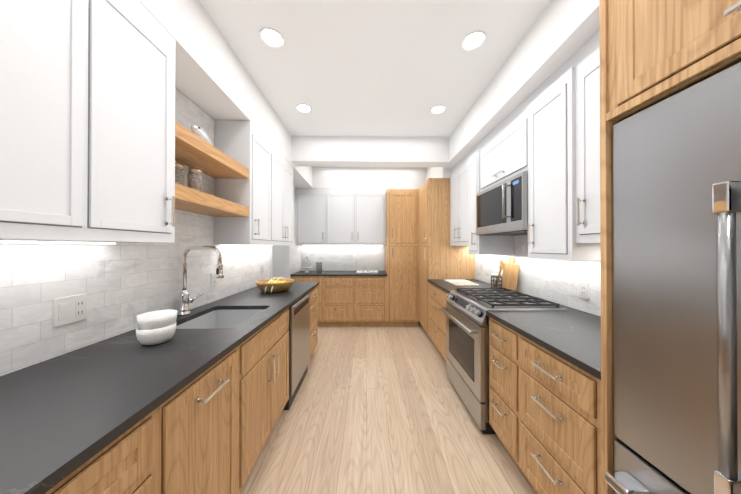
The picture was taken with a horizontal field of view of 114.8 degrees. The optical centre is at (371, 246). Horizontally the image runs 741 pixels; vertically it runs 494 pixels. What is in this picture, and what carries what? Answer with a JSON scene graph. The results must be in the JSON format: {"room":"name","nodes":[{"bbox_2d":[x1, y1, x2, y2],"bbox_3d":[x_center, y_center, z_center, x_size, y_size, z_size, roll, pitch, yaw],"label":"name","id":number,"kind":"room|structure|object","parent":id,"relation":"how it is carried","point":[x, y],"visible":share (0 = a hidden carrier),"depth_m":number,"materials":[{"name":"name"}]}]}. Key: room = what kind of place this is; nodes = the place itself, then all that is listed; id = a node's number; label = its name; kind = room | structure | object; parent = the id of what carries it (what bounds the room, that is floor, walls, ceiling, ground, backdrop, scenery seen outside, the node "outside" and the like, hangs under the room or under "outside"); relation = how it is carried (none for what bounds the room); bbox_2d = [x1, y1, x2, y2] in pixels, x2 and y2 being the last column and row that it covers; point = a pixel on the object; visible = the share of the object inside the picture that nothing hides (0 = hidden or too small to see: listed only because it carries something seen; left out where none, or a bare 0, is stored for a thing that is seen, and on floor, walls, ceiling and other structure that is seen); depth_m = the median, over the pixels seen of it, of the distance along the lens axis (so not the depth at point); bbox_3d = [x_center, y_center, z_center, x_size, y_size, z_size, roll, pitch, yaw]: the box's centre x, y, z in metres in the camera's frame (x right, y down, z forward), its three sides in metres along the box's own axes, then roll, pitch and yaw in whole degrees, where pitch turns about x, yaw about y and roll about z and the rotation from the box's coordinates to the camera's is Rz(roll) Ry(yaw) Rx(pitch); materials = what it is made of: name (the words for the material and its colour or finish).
{"room":"kitchen","nodes":[
{"label":"kitchen","id":0,"kind":"room"},
{"bbox_2d":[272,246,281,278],"bbox_3d":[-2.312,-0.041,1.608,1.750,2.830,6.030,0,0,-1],"label":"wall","id":1,"kind":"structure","parent":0,"point":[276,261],"depth_m":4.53,"materials":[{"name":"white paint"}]},
{"bbox_2d":[270,186,295,278],"bbox_3d":[-1.383,-0.041,1.624,0.116,2.830,6.030,0,0,-1],"label":"wall","id":2,"kind":"structure","parent":0,"point":[286,261],"depth_m":3.93,"materials":[{"name":"white paint"}]},
{"bbox_2d":[0,0,111,243],"bbox_3d":[-1.157,-0.549,0.462,0.316,1.058,0.838,0,0,-1],"label":"upper cabinet","id":3,"kind":"object","parent":2,"relation":"attached to","point":[87,121],"depth_m":0.76,"materials":[{"name":"white wood"}]},
{"bbox_2d":[108,0,174,243],"bbox_3d":[-1.166,-0.547,1.011,0.316,1.058,0.436,0,0,-1],"label":"upper cabinet","id":4,"kind":"object","parent":2,"relation":"attached to","point":[141,141],"depth_m":1.05,"materials":[{"name":"white wood"}]},
{"bbox_2d":[0,88,300,375],"bbox_3d":[-1.334,-0.303,1.850,0.008,1.535,5.558,0,0,-1],"label":"backsplash","id":5,"kind":"structure","parent":2,"relation":"attached to","point":[122,286],"depth_m":1.20,"materials":[{"name":"tile"}]},
{"bbox_2d":[53,294,86,326],"bbox_3d":[-1.311,0.277,1.036,0.010,0.118,0.116,0,0,-1],"label":"outlet","id":6,"kind":"object","parent":5,"relation":"attached to","point":[69,309],"depth_m":1.03,"materials":[{"name":"white plastic"}]},
{"bbox_2d":[211,272,216,286],"bbox_3d":[-1.328,0.282,1.998,0.009,0.116,0.072,0,0,-1],"label":"outlet","id":7,"kind":"object","parent":5,"relation":"attached to","point":[213,280],"depth_m":1.99,"materials":[{"name":"white"}]},
{"bbox_2d":[175,121,248,216],"bbox_3d":[-1.180,-0.453,1.621,0.291,0.405,0.781,0,0,-1],"label":"floating shelves","id":8,"kind":"object","parent":2,"relation":"attached to","point":[192,149],"visible":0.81,"depth_m":1.57,"materials":[{"name":"brown wood"}]},
{"bbox_2d":[175,162,202,191],"bbox_3d":[-1.226,-0.428,1.563,0.086,0.193,0.198,0,0,26],"label":"glass jars","id":9,"kind":"object","parent":8,"relation":"on","point":[195,183],"visible":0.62,"depth_m":1.58,"materials":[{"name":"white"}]},
{"bbox_2d":[191,124,212,144],"bbox_3d":[-1.188,-0.743,1.693,0.080,0.175,0.264,0,0,-1],"label":"fish figurine","id":10,"kind":"object","parent":8,"relation":"on","point":[200,131],"visible":0.42,"depth_m":1.62,"materials":[{"name":"white ceramic"}]},
{"bbox_2d":[214,120,292,245],"bbox_3d":[-1.174,-0.537,2.600,0.354,1.063,1.170,0,0,-1],"label":"upper cabinet","id":11,"kind":"object","parent":2,"relation":"attached to","point":[264,192],"visible":0.98,"depth_m":2.08,"materials":[{"name":"white wood"}]},
{"bbox_2d":[139,0,598,190],"bbox_3d":[0.093,-1.252,1.654,3.060,0.526,6.230,0,0,-1],"label":"ceiling","id":12,"kind":"structure","parent":0,"point":[371,83],"depth_m":1.85,"materials":[{"name":"white paint"}]},
{"bbox_2d":[259,27,283,48],"bbox_3d":[-0.697,-1.450,1.656,0.164,0.010,0.164,0,0,-1],"label":"recessed light","id":13,"kind":"object","parent":12,"relation":"in","point":[271,39],"visible":1,"depth_m":1.66,"materials":[{"name":"white paint"}]},
{"bbox_2d":[296,104,311,113],"bbox_3d":[-0.711,-1.447,2.496,0.164,0.010,0.164,0,0,-1],"label":"recessed light","id":14,"kind":"object","parent":12,"relation":"in","point":[302,108],"visible":0.98,"depth_m":2.49,"materials":[{"name":"white paint"}]},
{"bbox_2d":[430,105,445,114],"bbox_3d":[0.709,-1.447,2.520,0.164,0.010,0.164,0,0,-1],"label":"recessed light","id":15,"kind":"object","parent":12,"relation":"in","point":[437,110],"visible":1,"depth_m":2.53,"materials":[{"name":"white paint"}]},
{"bbox_2d":[461,30,485,51],"bbox_3d":[0.723,-1.450,1.680,0.164,0.010,0.164,0,0,-1],"label":"recessed light","id":16,"kind":"object","parent":12,"relation":"in","point":[473,42],"visible":1,"depth_m":1.68,"materials":[{"name":"white paint"}]},
{"bbox_2d":[240,322,535,493],"bbox_3d":[-0.782,1.405,1.627,4.810,0.060,6.230,0,0,-1],"label":"floor","id":17,"kind":"structure","parent":0,"point":[377,410],"depth_m":1.75,"materials":[{"name":"brown wood"}]},
{"bbox_2d":[45,399,168,493],"bbox_3d":[-0.982,0.928,0.254,0.658,0.880,0.959,0,0,-1],"label":"base cabinet","id":18,"kind":"object","parent":17,"relation":"on","point":[137,461],"depth_m":0.66,"materials":[{"name":"brown wood"}]},
{"bbox_2d":[0,282,318,493],"bbox_3d":[-0.992,0.477,1.088,0.668,0.030,4.090,0,0,-1],"label":"countertop","id":19,"kind":"structure","parent":18,"relation":"on","point":[63,416],"depth_m":0.77,"materials":[{"name":"black stone"}]},
{"bbox_2d":[136,309,176,344],"bbox_3d":[-1.037,0.394,1.149,0.149,0.136,0.148,0,0,-1],"label":"bowls","id":20,"kind":"object","parent":19,"relation":"on","point":[156,327],"visible":1,"depth_m":1.10,"materials":[{"name":"white ceramic"}]},
{"bbox_2d":[178,246,223,315],"bbox_3d":[-1.158,0.230,1.649,0.297,0.468,0.143,0,0,-1],"label":"faucet","id":21,"kind":"object","parent":19,"relation":"on","point":[185,300],"visible":1,"depth_m":1.60,"materials":[{"name":"silver metal"}]},
{"bbox_2d":[176,309,264,328],"bbox_3d":[-0.996,0.612,1.595,0.438,0.234,0.533,0,0,-1],"label":"sink basin","id":22,"kind":"object","parent":19,"relation":"in","point":[216,319],"depth_m":1.85,"materials":[{"name":"silver metal"}]},
{"bbox_2d":[256,277,293,292],"bbox_3d":[-1.011,0.397,2.493,0.376,0.142,0.383,0,0,-1],"label":"basket","id":23,"kind":"object","parent":19,"relation":"on","point":[279,284],"visible":1,"depth_m":2.38,"materials":[{"name":"wicker"}]},
{"bbox_2d":[169,341,244,493],"bbox_3d":[-0.994,0.932,0.967,0.658,0.880,0.468,0,0,-1],"label":"base cabinet","id":24,"kind":"object","parent":17,"relation":"on","point":[209,430],"depth_m":0.99,"materials":[{"name":"brown wood"}]},
{"bbox_2d":[245,286,317,373],"bbox_3d":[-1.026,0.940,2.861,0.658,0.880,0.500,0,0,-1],"label":"base cabinet","id":25,"kind":"object","parent":17,"relation":"on","point":[267,350],"depth_m":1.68,"materials":[{"name":"brown wood"}]},
{"bbox_2d":[283,293,309,409],"bbox_3d":[-0.980,0.939,2.296,0.636,0.876,0.618,0,0,-1],"label":"dishwasher","id":26,"kind":"object","parent":17,"relation":"on","point":[299,335],"visible":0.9,"depth_m":2.18,"materials":[{"name":"silver metal"}]},
{"bbox_2d":[291,276,322,326],"bbox_3d":[-1.102,0.946,4.318,0.555,0.880,0.638,0,0,-1],"label":"base cabinet","id":27,"kind":"object","parent":17,"relation":"on","point":[319,279],"depth_m":4.01,"materials":[{"name":"brown wood"}]},
{"bbox_2d":[323,276,354,326],"bbox_3d":[-0.564,0.946,4.327,0.520,0.880,0.638,0,0,-1],"label":"base cabinet","id":28,"kind":"object","parent":17,"relation":"on","point":[352,301],"depth_m":4.01,"materials":[{"name":"brown wood"}]},
{"bbox_2d":[355,276,386,326],"bbox_3d":[-0.024,0.946,4.336,0.561,0.880,0.638,0,0,-1],"label":"base cabinet","id":29,"kind":"object","parent":17,"relation":"on","point":[370,291],"depth_m":4.02,"materials":[{"name":"brown wood"}]},
{"bbox_2d":[290,271,386,275],"bbox_3d":[-0.561,0.491,4.325,1.637,0.030,0.648,0,0,-1],"label":"countertop","id":30,"kind":"structure","parent":29,"relation":"on","point":[337,273],"depth_m":4.14,"materials":[{"name":"black stone"}]},
{"bbox_2d":[301,257,312,272],"bbox_3d":[-1.182,0.332,4.331,0.216,0.288,0.216,0,0,-1],"label":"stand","id":31,"kind":"object","parent":30,"relation":"on","point":[307,260],"visible":1,"depth_m":4.31,"materials":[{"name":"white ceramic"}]},
{"bbox_2d":[316,262,321,272],"bbox_3d":[-0.962,0.381,4.334,0.116,0.190,0.116,0,0,-1],"label":"canister","id":32,"kind":"object","parent":30,"relation":"on","point":[318,267],"visible":1,"depth_m":4.28,"materials":[{"name":"grey metal"}]},
{"bbox_2d":[356,270,377,272],"bbox_3d":[-0.081,0.456,4.259,0.400,0.038,0.110,0,0,-1],"label":"egg tray","id":33,"kind":"object","parent":30,"relation":"on","point":[368,271],"visible":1,"depth_m":4.21,"materials":[{"name":"white ceramic"}]},
{"bbox_2d":[385,189,418,326],"bbox_3d":[0.531,0.206,4.331,0.543,2.360,0.674,0,0,-1],"label":"pantry","id":34,"kind":"object","parent":17,"relation":"on","point":[402,244],"visible":0.98,"depth_m":4.04,"materials":[{"name":"brown wood"}]},
{"bbox_2d":[429,283,447,360],"bbox_3d":[1.157,0.940,2.944,0.684,0.880,0.903,0,0,-1],"label":"base cabinet","id":35,"kind":"object","parent":17,"relation":"on","point":[437,297],"depth_m":2.93,"materials":[{"name":"brown wood"}]},
{"bbox_2d":[419,178,474,341],"bbox_3d":[1.126,0.204,3.725,0.720,2.360,0.649,0,0,-1],"label":"tall cabinet","id":36,"kind":"object","parent":17,"relation":"on","point":[440,257],"visible":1,"depth_m":3.40,"materials":[{"name":"brown wood"}]},
{"bbox_2d":[489,317,512,458],"bbox_3d":[1.181,0.934,1.541,0.684,0.880,0.342,0,0,-1],"label":"base cabinet","id":37,"kind":"object","parent":17,"relation":"on","point":[500,336],"depth_m":1.53,"materials":[{"name":"brown wood"}]},
{"bbox_2d":[440,288,567,433],"bbox_3d":[1.070,0.903,2.101,0.711,0.947,0.766,0,0,-1],"label":"gas range","id":38,"kind":"object","parent":17,"relation":"on","point":[467,345],"visible":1,"depth_m":1.90,"materials":[{"name":"silver metal"}]},
{"bbox_2d":[513,330,600,493],"bbox_3d":[1.188,0.932,1.123,0.684,0.880,0.494,0,0,-1],"label":"base cabinet","id":39,"kind":"object","parent":17,"relation":"on","point":[544,413],"depth_m":1.10,"materials":[{"name":"brown wood"}]},
{"bbox_2d":[427,279,600,379],"bbox_3d":[1.166,0.482,2.138,0.694,0.030,2.521,0,0,-1],"label":"countertop","id":40,"kind":"structure","parent":39,"relation":"on","point":[572,335],"depth_m":1.34,"materials":[{"name":"black stone"}]},
{"bbox_2d":[444,280,478,285],"bbox_3d":[1.140,0.462,3.039,0.280,0.016,0.420,0,0,-1],"label":"cookbook","id":41,"kind":"object","parent":40,"relation":"on","point":[461,282],"visible":1,"depth_m":2.92,"materials":[{"name":"white paper"}]},
{"bbox_2d":[490,271,501,287],"bbox_3d":[1.435,0.377,2.734,0.120,0.183,0.120,0,0,-1],"label":"canister","id":42,"kind":"object","parent":40,"relation":"on","point":[494,274],"visible":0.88,"depth_m":2.71,"materials":[{"name":"white ceramic"}]},
{"bbox_2d":[491,260,504,289],"bbox_3d":[1.363,0.304,2.555,0.111,0.328,0.179,0,0,-1],"label":"utensil holder","id":43,"kind":"object","parent":40,"relation":"on","point":[498,276],"visible":0.83,"depth_m":2.54,"materials":[{"name":"grey metal"}]},
{"bbox_2d":[501,257,519,291],"bbox_3d":[1.462,0.291,2.503,0.066,0.350,0.255,0,0,-1],"label":"cutting board","id":44,"kind":"object","parent":40,"relation":"on","point":[510,274],"visible":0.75,"depth_m":2.48,"materials":[{"name":"brown wood"}]},
{"bbox_2d":[599,0,740,493],"bbox_3d":[1.188,0.118,-0.211,0.730,2.497,2.177,0,0,-1],"label":"enclosure","id":45,"kind":"object","parent":17,"relation":"on","point":[652,52],"visible":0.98,"depth_m":0.76,"materials":[{"name":"brown wood"}]},
{"bbox_2d":[605,61,740,493],"bbox_3d":[1.154,0.457,0.456,0.739,1.785,0.785,0,0,-1],"label":"refrigerator","id":46,"kind":"object","parent":17,"relation":"on","point":[676,176],"visible":1,"depth_m":0.66,"materials":[{"name":"silver metal"}]},
{"bbox_3d":[0.042,-0.027,4.713,3.060,2.830,0.100,0,0,-1],"label":"wall","id":47,"kind":"structure","parent":0,"visible":0},
{"bbox_2d":[296,188,327,243],"bbox_3d":[-1.082,-0.542,4.476,0.600,1.038,0.336,0,0,-1],"label":"upper cabinet","id":48,"kind":"object","parent":47,"relation":"attached to","point":[311,203],"depth_m":4.31,"materials":[{"name":"white wood"}]},
{"bbox_2d":[301,245,383,270],"bbox_3d":[-0.563,0.229,4.646,1.627,0.496,0.008,0,0,-1],"label":"backsplash","id":49,"kind":"structure","parent":47,"relation":"attached to","point":[341,257],"depth_m":4.64,"materials":[{"name":"tile"}]},
{"bbox_2d":[328,188,385,243],"bbox_3d":[-0.313,-0.541,4.489,1.135,1.038,0.336,0,0,-1],"label":"upper cabinet","id":50,"kind":"object","parent":47,"relation":"attached to","point":[340,216],"depth_m":4.33,"materials":[{"name":"white wood"}]},
{"bbox_3d":[1.573,-0.040,1.673,0.100,2.830,6.030,0,0,-1],"label":"wall","id":51,"kind":"structure","parent":0,"visible":0},
{"bbox_2d":[450,156,465,245],"bbox_3d":[1.312,-0.562,3.080,0.371,1.107,0.649,0,0,-1],"label":"upper cabinet","id":52,"kind":"object","parent":51,"relation":"attached to","point":[457,178],"depth_m":3.08,"materials":[{"name":"white wood"}]},
{"bbox_2d":[466,144,514,254],"bbox_3d":[1.310,-0.515,2.626,0.391,1.206,0.259,0,0,-1],"label":"upper cabinet","id":53,"kind":"object","parent":51,"relation":"attached to","point":[477,244],"depth_m":2.55,"materials":[{"name":"white wood"}]},
{"bbox_2d":[478,103,521,192],"bbox_3d":[1.327,-0.841,2.115,0.373,0.557,0.766,0,0,-1],"label":"upper cabinet","id":54,"kind":"object","parent":51,"relation":"attached to","point":[500,152],"depth_m":2.09,"materials":[{"name":"white wood"}]},
{"bbox_2d":[476,171,527,234],"bbox_3d":[1.277,-0.331,2.112,0.453,0.435,0.759,0,0,-1],"label":"microwave","id":55,"kind":"object","parent":54,"relation":"attached to","point":[502,208],"visible":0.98,"depth_m":1.95,"materials":[{"name":"silver metal"}]},
{"bbox_2d":[475,235,600,315],"bbox_3d":[1.509,0.178,2.145,0.008,0.576,2.521,0,0,-1],"label":"backsplash","id":56,"kind":"structure","parent":51,"relation":"attached to","point":[555,281],"depth_m":1.99,"materials":[{"name":"tile"}]},
{"bbox_2d":[579,282,588,299],"bbox_3d":[1.508,0.315,1.686,0.008,0.116,0.072,0,0,-1],"label":"electrical outlet","id":57,"kind":"object","parent":56,"relation":"attached to","point":[583,290],"depth_m":1.68,"materials":[{"name":"white plastic"}]},
{"bbox_2d":[522,54,599,260],"bbox_3d":[1.328,-0.519,1.544,0.391,1.206,0.374,0,0,-1],"label":"upper cabinet","id":58,"kind":"object","parent":51,"relation":"attached to","point":[546,134],"depth_m":1.50,"materials":[{"name":"white wood"}]},
{"bbox_2d":[574,31,599,246],"bbox_3d":[1.345,-0.571,1.121,0.371,1.107,0.472,0,0,-1],"label":"upper cabinet","id":59,"kind":"object","parent":51,"relation":"attached to","point":[587,59],"depth_m":1.28,"materials":[{"name":"white wood"}]}
]}

